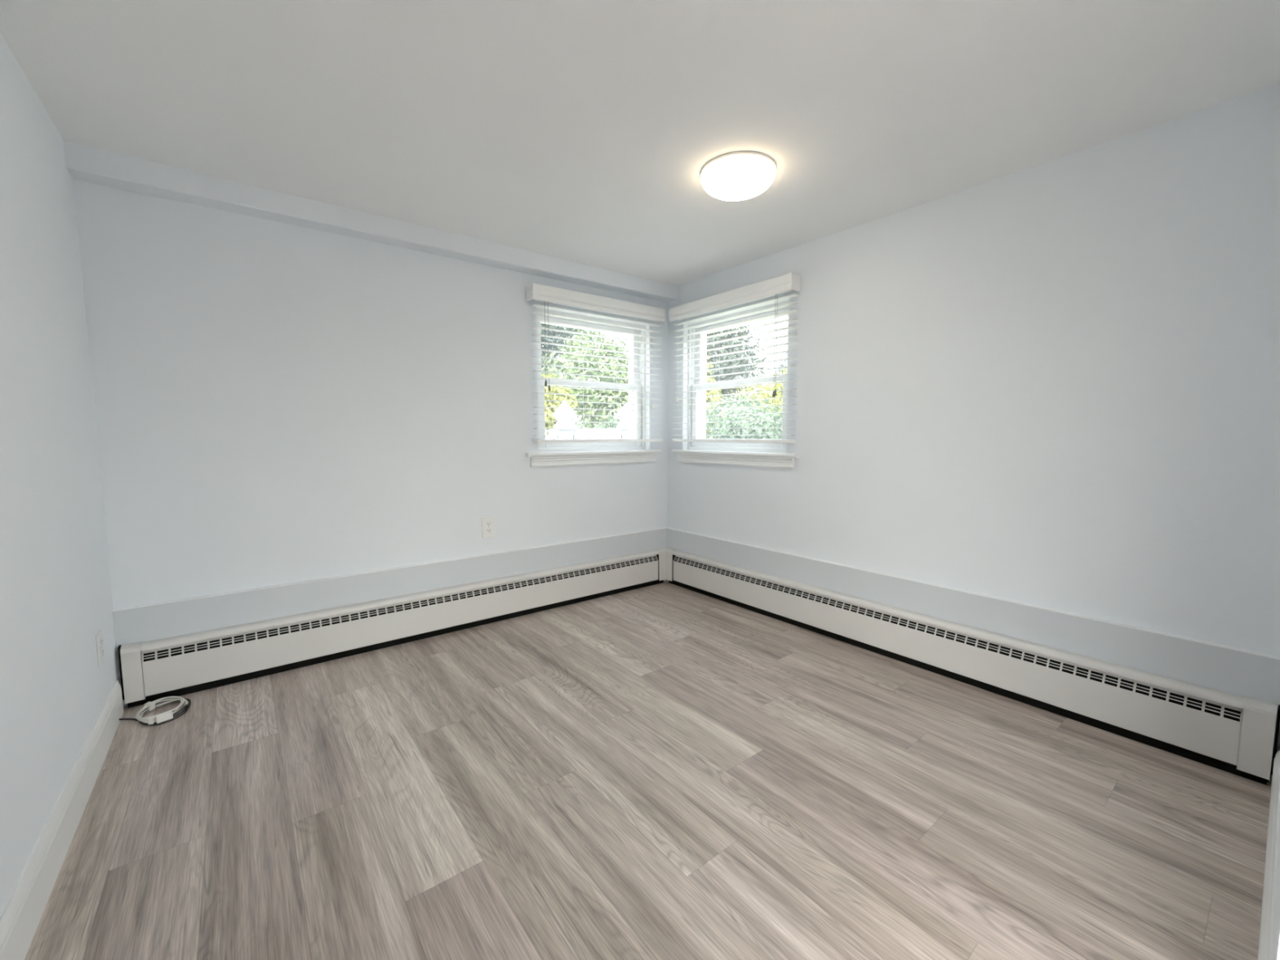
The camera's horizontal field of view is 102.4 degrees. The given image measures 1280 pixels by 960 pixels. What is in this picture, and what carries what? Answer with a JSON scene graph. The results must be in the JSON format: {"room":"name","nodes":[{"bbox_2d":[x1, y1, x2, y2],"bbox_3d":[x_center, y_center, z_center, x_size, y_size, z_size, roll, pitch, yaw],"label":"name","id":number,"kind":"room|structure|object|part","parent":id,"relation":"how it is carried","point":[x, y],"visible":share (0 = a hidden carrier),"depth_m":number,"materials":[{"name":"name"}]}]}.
{"room":"empty bedroom","nodes":[
{"label":"empty bedroom","id":0,"kind":"room"},
{"bbox_2d":[0,32,119,916],"bbox_3d":[-1.296,-0.048,0.843,0.150,2.150,3.238,-4,6,-38],"label":"wall","id":1,"kind":"structure","parent":0,"point":[55,589],"depth_m":1.43,"materials":[{"name":"paint"}]},
{"bbox_2d":[0,680,123,959],"bbox_3d":[-1.185,0.955,0.924,0.014,0.137,2.853,-4,6,-38],"label":"baseboard","id":2,"kind":"structure","parent":1,"relation":"attached to","point":[20,919],"depth_m":1.29,"materials":[{"name":"white paint"}]},
{"bbox_2d":[95,629,104,666],"bbox_3d":[-1.930,0.599,1.842,0.008,0.112,0.072,-4,6,-38],"label":"wall outlet","id":3,"kind":"object","parent":1,"relation":"attached to","point":[100,646],"visible":1,"depth_m":1.83,"materials":[{"name":"plastic"}]},
{"bbox_2d":[99,637,102,646],"bbox_3d":[-1.929,0.580,1.841,0.003,0.029,0.031,-4,6,-38],"label":"socket","id":4,"kind":"object","parent":3,"relation":"attached to","point":[100,638],"depth_m":1.84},
{"bbox_2d":[73,179,667,608],"bbox_3d":[-0.946,-0.241,3.053,3.140,2.150,0.180,-4,6,-38],"label":"wall","id":5,"kind":"structure","parent":0,"point":[275,402],"depth_m":2.43,"materials":[{"name":"paint"}]},
{"bbox_2d":[62,140,678,302],"bbox_3d":[-0.928,-1.252,2.793,2.960,0.092,0.112,-4,6,-38],"label":"ceiling beam","id":6,"kind":"structure","parent":5,"relation":"attached to","point":[84,163],"depth_m":2.34,"materials":[{"name":"paint"}]},
{"bbox_2d":[112,527,667,706],"bbox_3d":[-0.952,0.640,2.994,2.960,0.403,0.022,-4,6,-38],"label":"trim","id":7,"kind":"structure","parent":5,"relation":"attached to","point":[168,619],"depth_m":2.58,"materials":[{"name":"paint"}]},
{"bbox_2d":[117,550,663,707],"bbox_3d":[-0.958,0.717,2.953,2.872,0.257,0.045,-4,6,-38],"label":"baseboard heater","id":8,"kind":"object","parent":5,"relation":"attached to","point":[153,670],"visible":1,"depth_m":2.56,"materials":[{"name":"metal"}]},
{"bbox_2d":[142,554,657,662],"bbox_3d":[-0.957,0.640,2.950,2.746,0.056,0.028,-4,6,-38],"label":"grille","id":9,"kind":"object","parent":8,"relation":"attached to","point":[295,625],"depth_m":2.62,"materials":[{"name":"metal"}]},
{"bbox_2d":[481,515,495,537],"bbox_3d":[-0.889,0.276,3.020,0.078,0.125,0.009,-4,6,-38],"label":"wall outlet","id":10,"kind":"object","parent":5,"relation":"attached to","point":[487,522],"visible":1,"depth_m":3.02,"materials":[{"name":"plastic"}]},
{"bbox_2d":[485,521,491,526],"bbox_3d":[-0.887,0.257,3.017,0.031,0.029,0.003,-4,6,-38],"label":"socket","id":11,"kind":"object","parent":10,"relation":"attached to","point":[487,523],"depth_m":3.01,"materials":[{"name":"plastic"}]},
{"bbox_2d":[486,528,491,533],"bbox_3d":[-0.887,0.296,3.020,0.031,0.029,0.003,-4,6,-38],"label":"socket","id":12,"kind":"object","parent":10,"relation":"attached to","point":[488,530],"depth_m":3.02,"materials":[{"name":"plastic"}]},
{"bbox_2d":[525,306,661,466],"bbox_3d":[-0.323,-0.601,3.476,1.054,0.980,0.206,-4,6,-38],"label":"window","id":13,"kind":"structure","parent":5,"relation":"in","point":[574,453],"depth_m":3.51,"materials":[{"name":"plastic"}]},
{"bbox_3d":[-0.348,-0.847,3.502,0.847,0.429,0.032,-4,6,-38],"label":"sash","id":14,"kind":"part","parent":13,"relation":"part of","materials":[{"name":"plastic"}]},
{"bbox_3d":[-0.325,-0.448,3.508,0.847,0.445,0.032,-4,6,-38],"label":"sash","id":15,"kind":"part","parent":13,"relation":"part of","materials":[{"name":"plastic"}]},
{"bbox_3d":[-0.285,-0.182,3.465,1.054,0.026,0.085,-4,6,-38],"label":"sill","id":16,"kind":"part","parent":13,"relation":"part of","materials":[{"name":"white paint"}]},
{"bbox_2d":[525,283,665,443],"bbox_3d":[-0.251,-0.713,3.384,1.018,0.934,0.089,-4,6,-38],"label":"blind","id":17,"kind":"object","parent":13,"relation":"attached to","point":[534,291],"visible":1,"depth_m":3.32,"materials":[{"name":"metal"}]},
{"bbox_3d":[-0.568,-0.838,3.085,0.002,0.478,0.004,-4,6,-38],"label":"tilt cord","id":18,"kind":"part","parent":17,"relation":"part of","materials":[{"name":"white fabric"}]},
{"bbox_3d":[-0.551,-0.826,3.100,0.002,0.505,0.004,-4,6,-38],"label":"tilt cord","id":19,"kind":"part","parent":17,"relation":"part of","materials":[{"name":"white fabric"}]},
{"bbox_3d":[-0.545,-0.656,3.160,0.002,0.856,0.055,-4,6,-38],"label":"ladder cord","id":20,"kind":"part","parent":17,"relation":"part of","materials":[{"name":"white fabric"}]},
{"bbox_3d":[-0.352,-0.670,3.311,0.002,0.856,0.055,-4,6,-38],"label":"ladder cord","id":21,"kind":"part","parent":17,"relation":"part of","materials":[{"name":"white fabric"}]},
{"bbox_3d":[-0.246,-1.127,3.356,0.978,0.050,0.056,-4,6,-38],"label":"head rail","id":22,"kind":"part","parent":17,"relation":"part of","materials":[{"name":"white plastic"}]},
{"bbox_3d":[-0.242,-0.261,3.432,0.995,0.020,0.053,-4,6,-38],"label":"rail","id":23,"kind":"part","parent":17,"relation":"part of","materials":[{"name":"white plastic"}]},
{"bbox_3d":[-0.160,-0.683,3.461,0.002,0.856,0.055,-4,6,-38],"label":"ladder cord","id":24,"kind":"part","parent":17,"relation":"part of","materials":[{"name":"white fabric"}]},
{"bbox_3d":[0.033,-0.697,3.612,0.002,0.856,0.055,-4,6,-38],"label":"ladder cord","id":25,"kind":"part","parent":17,"relation":"part of","materials":[{"name":"white fabric"}]},
{"bbox_2d":[0,0,1279,286],"bbox_3d":[-0.082,-1.287,1.731,3.290,0.160,3.178,-4,6,-38],"label":"ceiling","id":26,"kind":"structure","parent":0,"point":[582,131],"depth_m":1.61,"materials":[{"name":"paint"}]},
{"bbox_2d":[700,151,776,200],"bbox_3d":[0.392,-1.193,2.065,0.297,0.086,0.297,-4,6,-38],"label":"ceiling light","id":27,"kind":"object","parent":26,"relation":"attached to","point":[737,175],"visible":1,"depth_m":1.98,"materials":[{"name":"glass"}]},
{"bbox_3d":[0.392,-1.229,2.062,0.297,0.014,0.297,-4,6,-38],"label":"plate","id":28,"kind":"part","parent":27,"relation":"part of","materials":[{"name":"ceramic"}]},
{"bbox_2d":[24,580,1271,959],"bbox_3d":[1.080,1.013,1.004,4.350,0.001,5.800,-4,6,-38],"label":"floor","id":29,"kind":"structure","parent":0,"point":[665,771],"depth_m":1.49,"materials":[{"name":"grey laminate"}]},
{"bbox_2d":[119,696,191,725],"bbox_3d":[-1.891,0.910,2.040,0.179,0.040,0.196,2,5,18],"label":"cable coil","id":30,"kind":"object","parent":29,"relation":"on","point":[161,718],"visible":1,"depth_m":2.01,"materials":[{"name":"white plastic"}]},
{"bbox_2d":[666,83,1279,656],"bbox_3d":[1.218,-0.214,2.693,0.180,2.150,3.058,-4,6,-38],"label":"wall","id":31,"kind":"structure","parent":0,"point":[1055,384],"depth_m":2.00,"materials":[{"name":"paint"}]},
{"bbox_2d":[671,297,799,468],"bbox_3d":[0.634,-0.593,3.361,0.206,0.980,1.054,-4,6,-38],"label":"window","id":32,"kind":"structure","parent":31,"relation":"in","point":[748,454],"depth_m":3.45,"materials":[{"name":"plastic"}]},
{"bbox_2d":[669,272,800,443],"bbox_3d":[0.554,-0.705,3.276,0.089,0.934,1.012,-4,6,-38],"label":"blind","id":33,"kind":"object","parent":32,"relation":"attached to","point":[791,282],"visible":1,"depth_m":3.17,"materials":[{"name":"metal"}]},
{"bbox_3d":[0.266,-0.850,3.584,0.004,0.545,0.002,-4,6,-38],"label":"lift cord","id":34,"kind":"part","parent":33,"relation":"part of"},
{"bbox_3d":[0.347,-0.692,3.546,0.055,0.856,0.002,-4,6,-38],"label":"ladder cord","id":35,"kind":"part","parent":33,"relation":"part of","materials":[{"name":"white fabric"}]},
{"bbox_3d":[0.498,-0.675,3.353,0.055,0.856,0.002,-4,6,-38],"label":"ladder cord","id":36,"kind":"part","parent":33,"relation":"part of","materials":[{"name":"white fabric"}]},
{"bbox_3d":[0.560,-0.252,3.312,0.053,0.020,1.000,-4,6,-38],"label":"rail","id":37,"kind":"part","parent":33,"relation":"part of","materials":[{"name":"white plastic"}]},
{"bbox_3d":[0.552,-1.119,3.246,0.056,0.050,0.958,-4,6,-38],"label":"head rail","id":38,"kind":"part","parent":33,"relation":"part of","materials":[{"name":"white plastic"}]},
{"bbox_3d":[0.649,-0.659,3.161,0.055,0.856,0.002,-4,6,-38],"label":"ladder cord","id":39,"kind":"part","parent":33,"relation":"part of","materials":[{"name":"white fabric"}]},
{"bbox_3d":[0.770,-0.788,2.943,0.004,0.558,0.002,-4,6,-38],"label":"tilt cord","id":40,"kind":"part","parent":33,"relation":"part of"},
{"bbox_3d":[0.778,-0.791,2.933,0.004,0.550,0.002,-4,6,-38],"label":"tilt cord","id":41,"kind":"part","parent":33,"relation":"part of","materials":[{"name":"white fabric"}]},
{"bbox_3d":[0.801,-0.642,2.969,0.055,0.856,0.002,-4,6,-38],"label":"ladder cord","id":42,"kind":"part","parent":33,"relation":"part of","materials":[{"name":"white fabric"}]},
{"bbox_3d":[0.588,-0.175,3.360,0.085,0.026,1.054,-4,6,-38],"label":"sill","id":43,"kind":"part","parent":32,"relation":"part of","materials":[{"name":"white paint"}]},
{"bbox_3d":[0.641,-0.439,3.392,0.032,0.445,0.847,-4,6,-38],"label":"sash","id":44,"kind":"part","parent":32,"relation":"part of","materials":[{"name":"plastic"}]},
{"bbox_3d":[0.669,-0.839,3.379,0.032,0.429,0.847,-4,6,-38],"label":"sash","id":45,"kind":"part","parent":32,"relation":"part of","materials":[{"name":"plastic"}]},
{"bbox_2d":[655,546,1279,785],"bbox_3d":[1.051,0.734,2.712,0.118,0.257,2.904,-4,6,-38],"label":"baseboard heater","id":46,"kind":"object","parent":31,"relation":"attached to","point":[1233,734],"depth_m":2.09,"materials":[{"name":"metal"}]},
{"bbox_3d":[0.192,0.628,3.803,0.118,0.228,0.118,-4,6,-38],"label":"heater corner cover","id":47,"kind":"part","parent":46,"relation":"part of","materials":[{"name":"white metal"}]},
{"bbox_2d":[673,555,1242,722],"bbox_3d":[1.094,0.657,2.714,0.028,0.056,2.714,-4,6,-38],"label":"grille","id":48,"kind":"object","parent":46,"relation":"attached to","point":[1206,704],"depth_m":2.18,"materials":[{"name":"metal"}]},
{"bbox_2d":[666,527,1279,782],"bbox_3d":[1.110,0.658,2.745,0.022,0.403,2.916,-4,6,-38],"label":"trim","id":49,"kind":"structure","parent":31,"relation":"attached to","point":[1240,672],"depth_m":2.09,"materials":[{"name":"paint"}]},
{"bbox_2d":[1272,813,1279,959],"bbox_3d":[0.889,-0.029,0.576,2.960,2.150,0.120,-4,6,-38],"label":"wall","id":50,"kind":"structure","parent":0,"point":[1277,913],"depth_m":0.97,"materials":[{"name":"paint"}]},
{"bbox_2d":[1257,750,1279,959],"bbox_3d":[1.498,0.924,1.222,1.186,0.137,0.014,-4,6,-38],"label":"baseboard","id":51,"kind":"structure","parent":50,"relation":"attached to","point":[1265,940],"depth_m":1.16,"materials":[{"name":"white paint"}]},
{"bbox_2d":[1275,930,1279,959],"bbox_3d":[0.647,0.023,0.387,1.080,2.080,0.125,-4,6,-38],"label":"trim","id":52,"kind":"structure","parent":50,"relation":"attached to","point":[1278,944],"depth_m":0.82,"materials":[{"name":"white paint"}]},
{"label":"outside","id":53,"kind":"structure","parent":0,"visible":0},
{"label":"ground","id":54,"kind":"structure","parent":53,"visible":0},
{"bbox_2d":[545,428,557,439],"bbox_3d":[-1.262,-0.099,4.381,1.136,0.677,0.056,-2,5,-19],"label":"picket fence","id":55,"kind":"object","parent":54,"relation":"on","point":[551,432],"visible":0.05,"depth_m":4.50,"materials":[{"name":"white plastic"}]},
{"bbox_2d":[541,373,577,435],"bbox_3d":[-1.188,-0.623,6.695,0.597,1.482,0.786,-4,6,-38],"label":"shrub","id":56,"kind":"object","parent":54,"relation":"on","point":[554,390],"visible":0.36,"depth_m":6.46,"materials":[{"name":"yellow plant"}]},
{"bbox_2d":[553,401,576,439],"bbox_3d":[-0.668,-0.224,4.586,0.172,0.948,0.172,-2,5,-19],"label":"fence post","id":57,"kind":"object","parent":54,"relation":"on","point":[558,411],"visible":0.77,"depth_m":4.50,"materials":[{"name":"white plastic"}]},
{"bbox_2d":[540,323,603,379],"bbox_3d":[-2.248,-2.099,9.703,3.102,3.905,2.465,0,5,1],"label":"tree","id":58,"kind":"object","parent":54,"relation":"on","point":[549,347],"visible":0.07,"depth_m":9.63,"materials":[{"name":"green plant"}]},
{"bbox_2d":[546,417,620,435],"bbox_3d":[-0.327,-0.284,5.989,1.869,0.937,0.704,-4,6,-38],"label":"shrub","id":59,"kind":"object","parent":54,"relation":"on","point":[603,425],"visible":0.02,"depth_m":5.77,"materials":[{"name":"green plant"}]},
{"bbox_2d":[541,328,628,431],"bbox_3d":[-0.654,-1.266,8.271,2.282,2.489,1.826,-1,5,-14],"label":"tree","id":60,"kind":"object","parent":54,"relation":"on","point":[571,363],"visible":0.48,"depth_m":7.96,"materials":[{"name":"green plant"}]},
{"bbox_2d":[573,427,621,439],"bbox_3d":[-0.389,-0.130,4.684,0.459,0.682,0.056,-2,5,-19],"label":"picket fence","id":61,"kind":"object","parent":54,"relation":"on","point":[577,432],"visible":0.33,"depth_m":4.63,"materials":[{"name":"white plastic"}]},
{"bbox_2d":[616,402,628,439],"bbox_3d":[-0.114,-0.242,4.778,0.172,0.948,0.172,-2,5,-19],"label":"fence post","id":62,"kind":"object","parent":54,"relation":"on","point":[620,413],"visible":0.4,"depth_m":4.69,"materials":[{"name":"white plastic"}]},
{"bbox_2d":[706,357,722,438],"bbox_3d":[0.992,-0.989,8.003,0.557,1.974,0.673,1,5,16],"label":"shrub","id":63,"kind":"object","parent":54,"relation":"on","point":[710,393],"visible":0.19,"depth_m":7.75,"materials":[{"name":"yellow plant"}]},
{"bbox_2d":[706,323,769,419],"bbox_3d":[1.909,-2.384,12.186,2.588,4.023,2.617,4,6,36],"label":"tree","id":64,"kind":"object","parent":54,"relation":"on","point":[726,391],"visible":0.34,"depth_m":11.44,"materials":[{"name":"green plant"}]},
{"bbox_2d":[705,392,782,439],"bbox_3d":[1.344,-0.491,6.514,1.875,1.250,1.644,-4,6,-38],"label":"shrub","id":65,"kind":"object","parent":54,"relation":"on","point":[727,433],"visible":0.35,"depth_m":6.08,"materials":[{"name":"green plant"}]},
{"bbox_2d":[728,381,782,422],"bbox_3d":[2.217,-0.924,8.810,1.335,1.703,1.446,-4,6,-38],"label":"shrub","id":66,"kind":"object","parent":54,"relation":"on","point":[769,394],"visible":0.17,"depth_m":8.65,"materials":[{"name":"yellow plant"}]},
{"bbox_2d":[762,352,786,398],"bbox_3d":[4.788,-2.219,14.736,2.526,3.241,2.254,-4,6,-38],"label":"tree","id":67,"kind":"object","parent":54,"relation":"on","point":[784,357],"visible":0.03,"depth_m":14.79,"materials":[{"name":"green plant"}]},
{"bbox_2d":[762,364,786,401],"bbox_3d":[2.866,-1.230,10.103,0.896,2.082,0.935,-4,6,-38],"label":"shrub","id":68,"kind":"object","parent":54,"relation":"on","point":[784,370],"visible":0.02,"depth_m":10.15,"materials":[{"name":"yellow plant"}]}
]}

